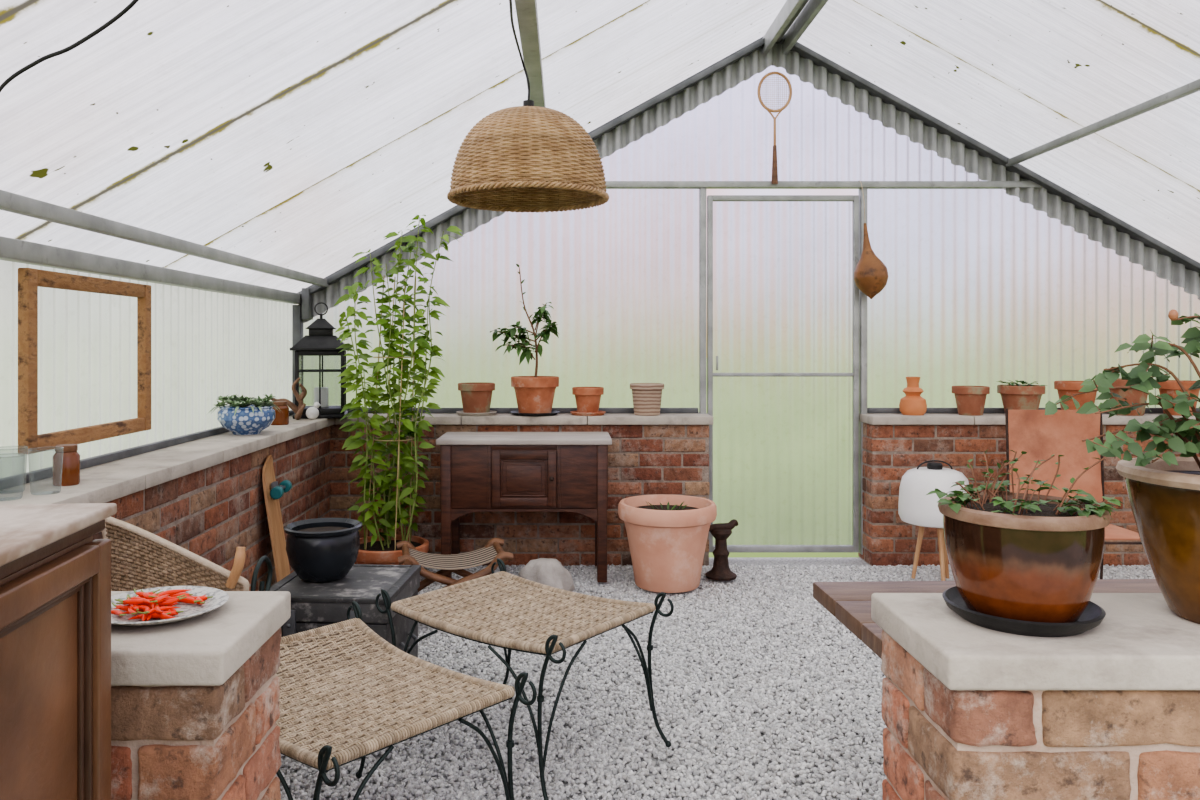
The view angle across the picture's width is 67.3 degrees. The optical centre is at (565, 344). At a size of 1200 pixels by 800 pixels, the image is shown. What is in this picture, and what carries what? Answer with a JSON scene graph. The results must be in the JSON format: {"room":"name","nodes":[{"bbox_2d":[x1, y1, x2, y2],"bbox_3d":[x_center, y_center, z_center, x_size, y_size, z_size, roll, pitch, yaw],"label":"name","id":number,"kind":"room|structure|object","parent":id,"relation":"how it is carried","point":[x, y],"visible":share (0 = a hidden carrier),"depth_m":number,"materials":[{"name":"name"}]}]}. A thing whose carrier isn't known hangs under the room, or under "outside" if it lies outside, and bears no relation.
{"room":"greenhouse","nodes":[
{"label":"greenhouse","id":0,"kind":"room"},
{"bbox_2d":[93,426,330,590],"bbox_3d":[-1.380,0.807,3.135,0.246,0.765,3.374,0,0,0],"label":"wall","id":1,"kind":"structure","parent":0,"point":[209,513],"depth_m":3.45,"materials":[{"name":"brick"}]},
{"bbox_2d":[18,268,150,454],"bbox_3d":[-1.460,0.043,2.780,0.031,0.503,0.720,0,0,0],"label":"picture frame","id":2,"kind":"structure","parent":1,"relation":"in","point":[29,279],"depth_m":2.57,"materials":[{"name":"brown wood"}]},
{"bbox_2d":[0,415,334,504],"bbox_3d":[-1.383,0.403,3.245,0.295,0.045,3.590,0,0,0],"label":"coping","id":3,"kind":"object","parent":1,"relation":"on","point":[106,482],"visible":0.62,"depth_m":2.87,"materials":[{"name":"concrete"}]},
{"bbox_2d":[0,453,24,500],"bbox_3d":[-1.380,0.326,2.220,0.080,0.109,0.080,0,0,0],"label":"glass tumbler","id":4,"kind":"object","parent":3,"relation":"on","point":[3,498],"visible":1,"depth_m":2.23,"materials":[{"name":"grey"}]},
{"bbox_2d":[0,446,27,493],"bbox_3d":[-1.440,0.323,2.330,0.080,0.115,0.080,0,0,0],"label":"glass tumbler","id":5,"kind":"object","parent":3,"relation":"on","point":[5,491],"visible":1,"depth_m":2.33,"materials":[{"name":"grey"}]},
{"bbox_2d":[28,446,63,494],"bbox_3d":[-1.335,0.323,2.310,0.080,0.115,0.080,0,0,0],"label":"glass tumbler","id":6,"kind":"object","parent":3,"relation":"on","point":[43,492],"visible":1,"depth_m":2.31,"materials":[{"name":"grey"}]},
{"bbox_2d":[52,444,79,485],"bbox_3d":[-1.360,0.326,2.450,0.066,0.108,0.066,0,0,0],"label":"jar","id":7,"kind":"object","parent":3,"relation":"on","point":[69,474],"visible":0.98,"depth_m":2.42,"materials":[{"name":"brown glass"}]},
{"bbox_2d":[0,260,294,478],"bbox_3d":[-1.520,0.060,2.645,0.006,0.640,4.790,0,0,0],"label":"window","id":8,"kind":"structure","parent":3,"relation":"on","point":[206,346],"depth_m":3.12,"materials":[{"name":"white plastic"}]},
{"bbox_2d":[208,394,277,434],"bbox_3d":[-1.381,0.294,3.856,0.307,0.173,0.288,0,0,-33],"label":"succulent bowl","id":9,"kind":"object","parent":3,"relation":"on","point":[250,417],"visible":1,"depth_m":3.79,"materials":[{"name":"blue ceramic"}]},
{"bbox_2d":[271,401,288,424],"bbox_3d":[-1.370,0.325,4.300,0.090,0.110,0.090,0,0,0],"label":"jar","id":10,"kind":"object","parent":3,"relation":"on","point":[282,414],"visible":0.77,"depth_m":4.26,"materials":[{"name":"brown ceramic"}]},
{"bbox_2d":[271,377,306,419],"bbox_3d":[-1.390,0.272,4.537,0.180,0.220,0.120,0,0,0],"label":"driftwood","id":11,"kind":"object","parent":3,"relation":"on","point":[298,411],"visible":0.93,"depth_m":4.54,"materials":[{"name":"brown wood"}]},
{"bbox_2d":[292,288,312,403],"bbox_3d":[-1.450,0.035,4.945,0.100,0.690,0.090,0,0,0],"label":"frame","id":12,"kind":"object","parent":3,"relation":"on","point":[304,311],"visible":0.69,"depth_m":4.93,"materials":[{"name":"metal"}]},
{"bbox_2d":[306,402,321,418],"bbox_3d":[-1.277,0.333,4.565,0.086,0.088,0.050,0,0,-34],"label":"ornament","id":13,"kind":"object","parent":3,"relation":"on","point":[312,412],"visible":1,"depth_m":4.54,"materials":[{"name":"ceramic"}]},
{"bbox_2d":[290,302,347,418],"bbox_3d":[-1.300,0.076,4.780,0.296,0.608,0.296,0,0,-12],"label":"lantern","id":14,"kind":"object","parent":3,"relation":"on","point":[320,341],"visible":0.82,"depth_m":4.68,"materials":[{"name":"black metal"}]},
{"bbox_2d":[314,387,328,406],"bbox_3d":[-1.300,0.277,4.780,0.076,0.103,0.076,0,0,-12],"label":"candle","id":15,"kind":"object","parent":14,"relation":"on","point":[324,390],"depth_m":4.75,"materials":[{"name":"white wax"}]},
{"bbox_2d":[0,408,1199,489],"bbox_3d":[1.127,0.365,3.237,5.265,0.030,3.575,0,0,0],"label":"frame","id":16,"kind":"object","parent":3,"relation":"on","point":[15,480],"visible":0.62,"depth_m":3.61,"materials":[{"name":"metal"}]},
{"bbox_2d":[0,0,1199,292],"bbox_3d":[1.155,-1.003,2.682,5.430,1.506,4.864,0,0,0],"label":"ceiling","id":17,"kind":"structure","parent":0,"point":[297,135],"depth_m":3.31,"materials":[{"name":"white plastic"}]},
{"bbox_2d":[0,0,138,91],"bbox_3d":[-0.824,-0.570,1.554,0.679,0.346,0.075,0,0,24],"label":"loose cable","id":18,"kind":"object","parent":17,"relation":"hanging from","point":[127,8],"visible":1,"depth_m":1.56,"materials":[{"name":"black rubber"}]},
{"bbox_2d":[0,236,301,303],"bbox_3d":[-1.475,-0.253,2.610,0.050,0.055,4.720,0,0,0],"label":"horizontal beam","id":19,"kind":"structure","parent":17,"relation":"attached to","point":[13,250],"depth_m":2.96,"materials":[{"name":"metal"}]},
{"bbox_2d":[0,190,328,286],"bbox_3d":[-1.320,-0.339,2.595,0.035,0.040,4.690,0,0,0],"label":"frame","id":20,"kind":"object","parent":17,"relation":"attached to","point":[10,202],"visible":1,"depth_m":2.70,"materials":[{"name":"metal"}]},
{"bbox_2d":[514,0,545,106],"bbox_3d":[-0.118,-1.010,2.595,0.060,0.050,4.690,0,0,0],"label":"frame","id":21,"kind":"object","parent":17,"relation":"attached to","point":[526,10],"visible":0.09,"depth_m":2.97,"materials":[{"name":"metal"}]},
{"bbox_2d":[447,0,608,212],"bbox_3d":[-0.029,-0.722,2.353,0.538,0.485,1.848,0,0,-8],"label":"pendant lamp","id":22,"kind":"object","parent":21,"relation":"hanging from","point":[528,157],"visible":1,"depth_m":2.82,"materials":[{"name":"wicker"}]},
{"bbox_2d":[298,35,1199,298],"bbox_3d":[1.155,-0.982,4.964,5.332,1.507,0.102,0,0,0],"label":"frame","id":23,"kind":"object","parent":17,"relation":"attached to","point":[804,52],"visible":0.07,"depth_m":4.92,"materials":[{"name":"metal"}]},
{"bbox_2d":[298,43,1199,322],"bbox_3d":[1.155,-0.897,4.990,5.270,1.585,0.038,0,0,0],"label":"roof beam","id":24,"kind":"structure","parent":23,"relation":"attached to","point":[756,62],"depth_m":4.99,"materials":[{"name":"metal"}]},
{"bbox_2d":[762,0,827,53],"bbox_3d":[1.154,-1.657,2.610,0.140,0.105,4.720,0,0,0],"label":"frame","id":25,"kind":"object","parent":23,"relation":"attached to","point":[791,10],"visible":0.9,"depth_m":4.58,"materials":[{"name":"metal"}]},
{"bbox_2d":[606,181,1042,188],"bbox_3d":[1.154,-0.887,4.992,2.972,0.035,0.055,0,0,0],"label":"frame","id":26,"kind":"object","parent":23,"relation":"attached to","point":[609,184],"visible":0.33,"depth_m":4.96,"materials":[{"name":"metal"}]},
{"bbox_2d":[757,71,791,183],"bbox_3d":[1.147,-1.194,4.945,0.192,0.618,0.036,0,0,0],"label":"racket","id":27,"kind":"object","parent":26,"relation":"attached to","point":[774,158],"visible":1,"depth_m":4.94,"materials":[{"name":"brown wood"}]},
{"bbox_2d":[601,65,982,180],"bbox_3d":[1.154,-1.298,5.040,3.072,0.845,0.014,0,0,0],"label":"window","id":28,"kind":"structure","parent":26,"relation":"attached to","point":[729,136],"depth_m":5.04,"materials":[{"name":"white plastic"}]},
{"bbox_2d":[854,180,888,298],"bbox_3d":[1.654,-0.578,4.880,0.180,0.657,0.180,0,0,0],"label":"gourd","id":29,"kind":"object","parent":26,"relation":"hanging from","point":[871,276],"visible":1,"depth_m":4.83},
{"bbox_2d":[1006,79,1199,165],"bbox_3d":[2.430,-0.998,2.595,0.035,0.035,4.690,0,0,0],"label":"frame","id":30,"kind":"object","parent":17,"relation":"attached to","point":[1190,88],"visible":1,"depth_m":3.98,"materials":[{"name":"metal"}]},
{"bbox_2d":[280,558,1135,799],"bbox_3d":[1.155,1.225,1.920,5.310,0.070,6.240,0,0,0],"label":"floor","id":31,"kind":"structure","parent":0,"point":[732,561],"depth_m":2.88,"materials":[{"name":"grey gravel"}]},
{"bbox_2d":[0,503,116,799],"bbox_3d":[-0.759,0.672,0.716,0.524,0.975,0.643,0,0,-5],"label":"base cabinet","id":32,"kind":"object","parent":31,"relation":"on","point":[55,579],"visible":1,"depth_m":0.94,"materials":[{"name":"brown wood"}]},
{"bbox_2d":[0,503,116,566],"bbox_3d":[-0.759,0.192,0.716,0.523,0.014,0.643,0,0,-5],"label":"countertop","id":33,"kind":"structure","parent":32,"relation":"on","point":[25,529],"depth_m":0.94,"materials":[{"name":"beige stone"}]},
{"bbox_2d":[111,591,290,799],"bbox_3d":[-0.823,0.785,1.255,0.795,0.810,0.280,0,0,0],"label":"brick pier","id":34,"kind":"object","parent":31,"relation":"on","point":[195,700],"visible":0.67,"depth_m":1.13,"materials":[{"name":"brick"}]},
{"bbox_2d":[111,586,228,625],"bbox_3d":[-0.575,0.371,1.270,0.186,0.016,0.186,0,0,0],"label":"plate","id":35,"kind":"object","parent":34,"relation":"on","point":[220,597],"visible":0.59,"depth_m":1.29,"materials":[{"name":"ceramic"}]},
{"bbox_2d":[111,610,125,616],"bbox_3d":[-0.619,0.369,1.239,0.052,0.008,0.016,0,0,24],"label":"chilli","id":36,"kind":"object","parent":35,"relation":"on","point":[116,612],"visible":0.73,"depth_m":1.24,"materials":[{"name":"red food"}]},
{"bbox_2d":[112,602,128,610],"bbox_3d":[-0.615,0.369,1.263,0.065,0.008,0.008,0,0,20],"label":"chilli","id":37,"kind":"object","parent":35,"relation":"on","point":[122,607],"visible":0.59,"depth_m":1.26,"materials":[{"name":"red food"}]},
{"bbox_2d":[128,604,138,614],"bbox_3d":[-0.593,0.362,1.234,0.016,0.008,0.066,0,0,-16],"label":"chilli","id":38,"kind":"object","parent":35,"relation":"on","point":[131,611],"visible":0.93,"depth_m":1.22,"materials":[{"name":"red food"}]},
{"bbox_2d":[130,604,138,610],"bbox_3d":[-0.598,0.362,1.246,0.008,0.008,0.063,0,0,-37],"label":"chilli","id":39,"kind":"object","parent":35,"relation":"on","point":[134,607],"visible":0.77,"depth_m":1.23,"materials":[{"name":"red food"}]},
{"bbox_2d":[115,598,156,604],"bbox_3d":[-0.596,0.355,1.249,0.057,0.008,0.011,0,0,-18],"label":"chilli","id":40,"kind":"object","parent":39,"relation":"on","point":[130,601],"visible":1,"depth_m":1.24,"materials":[{"name":"red food"}]},
{"bbox_2d":[128,594,151,603],"bbox_3d":[-0.592,0.355,1.253,0.057,0.008,0.009,0,0,29],"label":"chilli","id":41,"kind":"object","parent":39,"relation":"on","point":[145,601],"visible":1,"depth_m":1.25,"materials":[{"name":"red food"}]},
{"bbox_2d":[126,605,149,613],"bbox_3d":[-0.579,0.362,1.232,0.061,0.009,0.018,0,0,36],"label":"chilli","id":42,"kind":"object","parent":35,"relation":"on","point":[144,608],"visible":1,"depth_m":1.23,"materials":[{"name":"red food"}]},
{"bbox_2d":[141,614,148,620],"bbox_3d":[-0.570,0.369,1.227,0.011,0.009,0.053,0,0,-4],"label":"chilli","id":43,"kind":"object","parent":35,"relation":"on","point":[144,616],"visible":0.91,"depth_m":1.21,"materials":[{"name":"red food"}]},
{"bbox_2d":[140,603,154,608],"bbox_3d":[-0.584,0.362,1.255,0.015,0.009,0.066,0,0,-44],"label":"chilli","id":44,"kind":"object","parent":35,"relation":"on","point":[152,605],"visible":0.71,"depth_m":1.25,"materials":[{"name":"red food"}]},
{"bbox_2d":[128,612,170,619],"bbox_3d":[-0.566,0.369,1.225,0.053,0.009,0.017,0,0,-20],"label":"chilli","id":45,"kind":"object","parent":35,"relation":"on","point":[153,615],"visible":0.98,"depth_m":1.23,"materials":[{"name":"red food"}]},
{"bbox_2d":[154,603,163,612],"bbox_3d":[-0.560,0.362,1.234,0.009,0.008,0.047,0,0,-32],"label":"chilli","id":46,"kind":"object","parent":35,"relation":"on","point":[157,607],"visible":1,"depth_m":1.23,"materials":[{"name":"red food"}]},
{"bbox_2d":[137,606,180,613],"bbox_3d":[-0.558,0.362,1.232,0.055,0.008,0.018,0,0,-37],"label":"chilli","id":47,"kind":"object","parent":35,"relation":"on","point":[163,607],"visible":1,"depth_m":1.24,"materials":[{"name":"red food"}]},
{"bbox_2d":[150,594,169,602],"bbox_3d":[-0.567,0.355,1.257,0.008,0.008,0.049,0,0,3],"label":"chilli","id":48,"kind":"object","parent":35,"relation":"on","point":[161,598],"visible":1,"depth_m":1.25,"materials":[{"name":"red food"}]},
{"bbox_2d":[159,613,176,619],"bbox_3d":[-0.549,0.369,1.227,0.054,0.009,0.011,0,0,38],"label":"chilli","id":49,"kind":"object","parent":35,"relation":"on","point":[162,616],"visible":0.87,"depth_m":1.22,"materials":[{"name":"red food"}]},
{"bbox_2d":[152,594,184,602],"bbox_3d":[-0.574,0.362,1.279,0.061,0.008,0.007,0,0,-34],"label":"chilli","id":50,"kind":"object","parent":35,"relation":"on","point":[184,594],"visible":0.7,"depth_m":1.28,"materials":[{"name":"red food"}]},
{"bbox_2d":[148,589,189,597],"bbox_3d":[-0.567,0.355,1.285,0.018,0.009,0.061,0,0,42],"label":"chilli","id":51,"kind":"object","parent":50,"relation":"on","point":[171,592],"visible":0.95,"depth_m":1.29,"materials":[{"name":"red food"}]},
{"bbox_2d":[153,596,186,605],"bbox_3d":[-0.563,0.362,1.269,0.053,0.008,0.013,0,0,-26],"label":"chilli","id":52,"kind":"object","parent":35,"relation":"on","point":[170,601],"visible":0.95,"depth_m":1.27,"materials":[{"name":"red food"}]},
{"bbox_2d":[162,611,183,615],"bbox_3d":[-0.555,0.369,1.241,0.061,0.008,0.018,0,0,20],"label":"chilli","id":53,"kind":"object","parent":35,"relation":"on","point":[172,612],"visible":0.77,"depth_m":1.24,"materials":[{"name":"red food"}]},
{"bbox_2d":[170,593,192,596],"bbox_3d":[-0.574,0.369,1.329,0.061,0.009,0.018,0,0,31],"label":"chilli","id":54,"kind":"object","parent":35,"relation":"on","point":[177,594],"visible":0.4,"depth_m":1.32,"materials":[{"name":"red food"}]},
{"bbox_2d":[178,597,201,603],"bbox_3d":[-0.549,0.369,1.299,0.060,0.009,0.014,0,0,16],"label":"chilli","id":55,"kind":"object","parent":35,"relation":"on","point":[189,600],"visible":0.69,"depth_m":1.29,"materials":[{"name":"red food"}]},
{"bbox_2d":[196,595,205,604],"bbox_3d":[-0.528,0.369,1.300,0.014,0.009,0.053,0,0,-17],"label":"chilli","id":56,"kind":"object","parent":35,"relation":"on","point":[197,598],"visible":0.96,"depth_m":1.29,"materials":[{"name":"red food"}]},
{"bbox_2d":[191,596,212,600],"bbox_3d":[-0.538,0.369,1.313,0.052,0.008,0.011,0,0,13],"label":"chilli","id":57,"kind":"object","parent":35,"relation":"on","point":[203,598],"visible":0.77,"depth_m":1.31,"materials":[{"name":"red food"}]},
{"bbox_3d":[-0.598,0.362,1.282,0.020,0.009,0.060,0,0,35],"label":"chilli","id":58,"kind":"object","parent":35,"relation":"on","visible":0},
{"bbox_2d":[134,589,153,598],"bbox_3d":[-0.598,0.355,1.279,0.061,0.008,0.009,0,0,38],"label":"chilli","id":59,"kind":"object","parent":58,"relation":"on","point":[135,592],"visible":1,"depth_m":1.28,"materials":[{"name":"red food"}]},
{"bbox_2d":[141,589,169,598],"bbox_3d":[-0.586,0.355,1.272,0.061,0.008,0.014,0,0,28],"label":"chilli","id":60,"kind":"object","parent":58,"relation":"on","point":[145,594],"visible":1,"depth_m":1.27,"materials":[{"name":"red food"}]},
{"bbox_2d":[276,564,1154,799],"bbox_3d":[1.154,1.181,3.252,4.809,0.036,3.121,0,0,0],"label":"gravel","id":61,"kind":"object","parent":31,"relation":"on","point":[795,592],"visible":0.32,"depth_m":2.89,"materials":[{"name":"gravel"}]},
{"bbox_2d":[102,516,280,637],"bbox_3d":[-1.002,0.797,2.444,0.385,0.726,0.365,0,0,-3],"label":"rattan chair","id":62,"kind":"object","parent":61,"relation":"on","point":[140,558],"visible":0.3,"depth_m":2.28,"materials":[{"name":"wicker"}]},
{"bbox_2d":[262,455,291,581],"bbox_3d":[-1.183,0.807,3.777,0.150,0.694,0.210,0,0,-6],"label":"skateboard","id":63,"kind":"object","parent":61,"relation":"on","point":[272,490],"visible":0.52,"depth_m":3.75,"materials":[{"name":"brown wood"}]},
{"bbox_2d":[270,564,420,657],"bbox_3d":[-0.700,0.958,2.893,0.437,0.404,0.431,0,0,4],"label":"trunk","id":64,"kind":"object","parent":61,"relation":"on","point":[313,604],"visible":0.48,"depth_m":2.79,"materials":[{"name":"metal"}]},
{"bbox_2d":[284,518,361,581],"bbox_3d":[-0.790,0.670,2.930,0.248,0.172,0.248,0,0,0],"label":"pot","id":65,"kind":"object","parent":64,"relation":"on","point":[317,549],"visible":1,"depth_m":2.85,"materials":[{"name":"ceramic"}]},
{"bbox_2d":[334,215,463,564],"bbox_3d":[-0.806,0.274,4.398,0.615,1.772,0.445,0,0,0],"label":"potted plant","id":66,"kind":"object","parent":61,"relation":"on","point":[381,548],"visible":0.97,"depth_m":4.35,"materials":[{"name":"green plant"}]},
{"bbox_2d":[276,601,536,799],"bbox_3d":[-0.492,0.921,1.995,0.716,0.478,0.540,0,0,43],"label":"rattan stool","id":67,"kind":"object","parent":61,"relation":"on","point":[347,701],"visible":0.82,"depth_m":1.97,"materials":[{"name":"wicker"}]},
{"bbox_2d":[396,538,512,591],"bbox_3d":[-0.490,1.019,3.900,0.478,0.296,0.372,0,0,-12],"label":"footstool","id":68,"kind":"object","parent":61,"relation":"on","point":[455,563],"visible":0.59,"depth_m":3.86,"materials":[{"name":"brown wood"}]},
{"bbox_2d":[436,432,611,581],"bbox_3d":[-0.205,0.810,4.571,0.860,0.700,0.418,0,0,0],"label":"sideboard","id":69,"kind":"object","parent":61,"relation":"on","point":[480,471],"visible":0.96,"depth_m":4.40,"materials":[{"name":"brown wood"}]},
{"bbox_2d":[436,432,611,444],"bbox_3d":[-0.205,0.474,4.580,0.860,0.028,0.400,0,0,0],"label":"countertop","id":70,"kind":"structure","parent":69,"relation":"on","point":[449,438],"depth_m":4.43,"materials":[{"name":"white stone"}]},
{"bbox_2d":[375,558,673,799],"bbox_3d":[-0.125,0.935,2.600,0.716,0.450,0.540,0,0,39],"label":"rattan stool","id":71,"kind":"object","parent":61,"relation":"on","point":[502,609],"visible":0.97,"depth_m":2.57,"materials":[{"name":"wicker"}]},
{"bbox_2d":[518,558,574,590],"bbox_3d":[-0.095,1.080,4.200,0.276,0.160,0.211,0,0,0],"label":"rock","id":72,"kind":"object","parent":61,"relation":"on","point":[546,571],"visible":0.66,"depth_m":4.15,"materials":[{"name":"beige stone"}]},
{"bbox_2d":[618,494,716,592],"bbox_3d":[0.490,0.961,4.360,0.476,0.398,0.476,0,0,0],"label":"plant pot","id":73,"kind":"object","parent":61,"relation":"on","point":[667,535],"visible":1,"depth_m":4.21,"materials":[{"name":"ceramic"}]},
{"bbox_2d":[705,519,737,580],"bbox_3d":[0.775,1.017,4.500,0.155,0.286,0.155,0,0,34],"label":"iron stand","id":74,"kind":"object","parent":61,"relation":"on","point":[720,571],"visible":0.94,"depth_m":4.47,"materials":[{"name":"brown metal"}]},
{"bbox_2d":[898,460,968,580],"bbox_3d":[1.815,0.864,4.430,0.336,0.595,0.336,0,0,0],"label":"lamp","id":75,"kind":"object","parent":61,"relation":"on","point":[915,507],"visible":0.85,"depth_m":4.34,"materials":[{"name":"white plastic"}]},
{"bbox_2d":[813,579,1160,658],"bbox_3d":[1.216,0.860,1.917,1.250,0.600,0.471,0,0,-2],"label":"table","id":76,"kind":"object","parent":61,"relation":"on","point":[849,602],"visible":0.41,"depth_m":2.04,"materials":[{"name":"brown wood"}]},
{"bbox_2d":[1005,409,1141,578],"bbox_3d":[2.260,0.728,3.951,0.448,0.866,0.454,0,0,0],"label":"leather chair","id":77,"kind":"object","parent":61,"relation":"on","point":[1040,435],"visible":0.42,"depth_m":4.17,"materials":[{"name":"leather"}]},
{"bbox_2d":[699,188,866,554],"bbox_3d":[1.205,0.142,5.000,0.924,2.035,0.050,0,0,0],"label":"frame","id":78,"kind":"object","parent":31,"relation":"on","point":[702,191],"visible":0.69,"depth_m":4.97,"materials":[{"name":"metal"}]},
{"bbox_2d":[871,593,1199,799],"bbox_3d":[1.184,0.785,1.242,1.432,0.810,0.285,0,0,0],"label":"brick pier","id":79,"kind":"object","parent":31,"relation":"on","point":[1110,710],"visible":1,"depth_m":1.11,"materials":[{"name":"brick"}]},
{"bbox_2d":[926,449,1123,636],"bbox_3d":[0.638,0.265,1.250,0.230,0.231,0.222,0,0,39],"label":"pot plant","id":80,"kind":"object","parent":79,"relation":"on","point":[1025,564],"visible":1,"depth_m":1.18,"materials":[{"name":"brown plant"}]},
{"bbox_2d":[1045,309,1199,623],"bbox_3d":[0.884,0.151,1.229,0.368,0.458,0.276,0,0,-27],"label":"potted plant","id":81,"kind":"object","parent":79,"relation":"on","point":[1163,490],"visible":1,"depth_m":1.24,"materials":[{"name":"green plant"}]},
{"bbox_2d":[330,422,1199,566],"bbox_3d":[1.155,0.807,4.940,5.310,0.765,0.240,0,0,0],"label":"wall","id":82,"kind":"structure","parent":0,"point":[642,459],"depth_m":4.82,"materials":[{"name":"brick"}]},
{"bbox_2d":[335,413,712,424],"bbox_3d":[-0.223,0.403,4.935,2.015,0.045,0.290,0,0,0],"label":"coping","id":83,"kind":"object","parent":82,"relation":"on","point":[439,418],"visible":0.71,"depth_m":4.79,"materials":[{"name":"concrete"}]},
{"bbox_2d":[456,382,496,415],"bbox_3d":[-0.487,0.294,4.900,0.224,0.172,0.224,0,0,42],"label":"plant pot","id":84,"kind":"object","parent":83,"relation":"on","point":[476,397],"visible":1,"depth_m":4.83,"materials":[{"name":"ceramic"}]},
{"bbox_2d":[303,189,698,412],"bbox_3d":[-0.362,-0.247,5.040,2.275,1.255,0.014,0,0,0],"label":"window","id":85,"kind":"structure","parent":83,"relation":"on","point":[619,277],"depth_m":5.04,"materials":[{"name":"white plastic"}]},
{"bbox_2d":[490,264,558,415],"bbox_3d":[-0.226,-0.030,4.900,0.387,0.820,0.270,0,0,0],"label":"citrus","id":86,"kind":"object","parent":83,"relation":"on","point":[534,394],"visible":1,"depth_m":4.85,"materials":[{"name":"green plant"}]},
{"bbox_2d":[511,376,558,412],"bbox_3d":[-0.169,0.273,4.900,0.262,0.200,0.262,0,0,0],"label":"pot","id":87,"kind":"object","parent":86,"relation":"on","point":[534,394],"depth_m":4.81,"materials":[{"name":"ceramic"}]},
{"bbox_2d":[571,387,605,415],"bbox_3d":[0.120,0.305,4.900,0.196,0.150,0.196,0,0,-8],"label":"plant pot","id":88,"kind":"object","parent":83,"relation":"on","point":[587,398],"visible":1,"depth_m":4.84,"materials":[{"name":"ceramic"}]},
{"bbox_2d":[630,383,663,415],"bbox_3d":[0.441,0.295,4.900,0.188,0.170,0.188,0,0,7],"label":"plant pot","id":89,"kind":"object","parent":83,"relation":"on","point":[647,397],"visible":1,"depth_m":4.83,"materials":[{"name":"ceramic"}]},
{"bbox_2d":[707,195,858,551],"bbox_3d":[1.205,0.160,5.003,0.838,1.980,0.068,0,0,0],"label":"door","id":90,"kind":"structure","parent":82,"relation":"in","point":[783,293],"depth_m":5.03,"materials":[{"name":"metal"}]},
{"bbox_2d":[859,413,1195,424],"bbox_3d":[2.720,0.403,4.935,2.180,0.045,0.290,0,0,0],"label":"coping","id":91,"kind":"object","parent":82,"relation":"on","point":[870,418],"visible":0.39,"depth_m":4.79,"materials":[{"name":"concrete"}]},
{"bbox_2d":[899,377,926,415],"bbox_3d":[1.889,0.277,4.900,0.142,0.207,0.142,0,0,0],"label":"vase","id":92,"kind":"object","parent":91,"relation":"on","point":[913,404],"visible":1,"depth_m":4.86,"materials":[{"name":"orange ceramic"}]},
{"bbox_2d":[952,386,989,415],"bbox_3d":[2.202,0.302,4.900,0.190,0.155,0.190,0,0,18],"label":"plant pot","id":93,"kind":"object","parent":91,"relation":"on","point":[970,400],"visible":1,"depth_m":4.84,"materials":[{"name":"ceramic"}]},
{"bbox_2d":[996,380,1046,410],"bbox_3d":[2.482,0.284,4.904,0.248,0.191,0.236,0,0,-39],"label":"plant pot","id":94,"kind":"object","parent":91,"relation":"on","point":[1014,397],"visible":0.87,"depth_m":4.82,"materials":[{"name":"ceramic"}]},
{"bbox_2d":[858,189,1199,407],"bbox_3d":[2.723,-0.247,5.040,2.175,1.255,0.009,0,0,0],"label":"window","id":95,"kind":"structure","parent":91,"relation":"on","point":[983,287],"depth_m":5.04,"materials":[{"name":"white plastic"}]},
{"bbox_2d":[1054,381,1097,409],"bbox_3d":[2.782,0.289,4.900,0.220,0.182,0.220,0,0,-9],"label":"plant pot","id":96,"kind":"object","parent":91,"relation":"on","point":[1068,388],"visible":0.4,"depth_m":4.83,"materials":[{"name":"ceramic"}]},
{"bbox_2d":[1109,378,1148,415],"bbox_3d":[3.060,0.282,4.900,0.224,0.195,0.224,0,0,35],"label":"plant pot","id":97,"kind":"object","parent":91,"relation":"on","point":[1135,396],"visible":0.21,"depth_m":4.83,"materials":[{"name":"ceramic"}]},
{"bbox_2d":[1158,380,1199,415],"bbox_3d":[3.337,0.287,4.900,0.216,0.185,0.216,0,0,-44],"label":"plant pot","id":98,"kind":"object","parent":91,"relation":"on","point":[1169,387],"visible":0.5,"depth_m":4.84,"materials":[{"name":"ceramic"}]},
{"bbox_2d":[1124,471,1199,623],"bbox_3d":[0.925,0.284,1.250,0.254,0.192,0.254,0,0,0],"label":"pot","id":99,"kind":"object","parent":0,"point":[1165,509],"depth_m":1.22,"materials":[{"name":"brown ceramic"}]},
{"label":"outside","id":100,"kind":"structure","parent":0,"visible":0},
{"bbox_2d":[706,358,859,557],"bbox_3d":[0.000,1.270,30.000,120.000,0.001,120.000,0,0,0],"label":"lawn","id":101,"kind":"structure","parent":100,"point":[732,554],"depth_m":5.46,"materials":[{"name":"green plant"}]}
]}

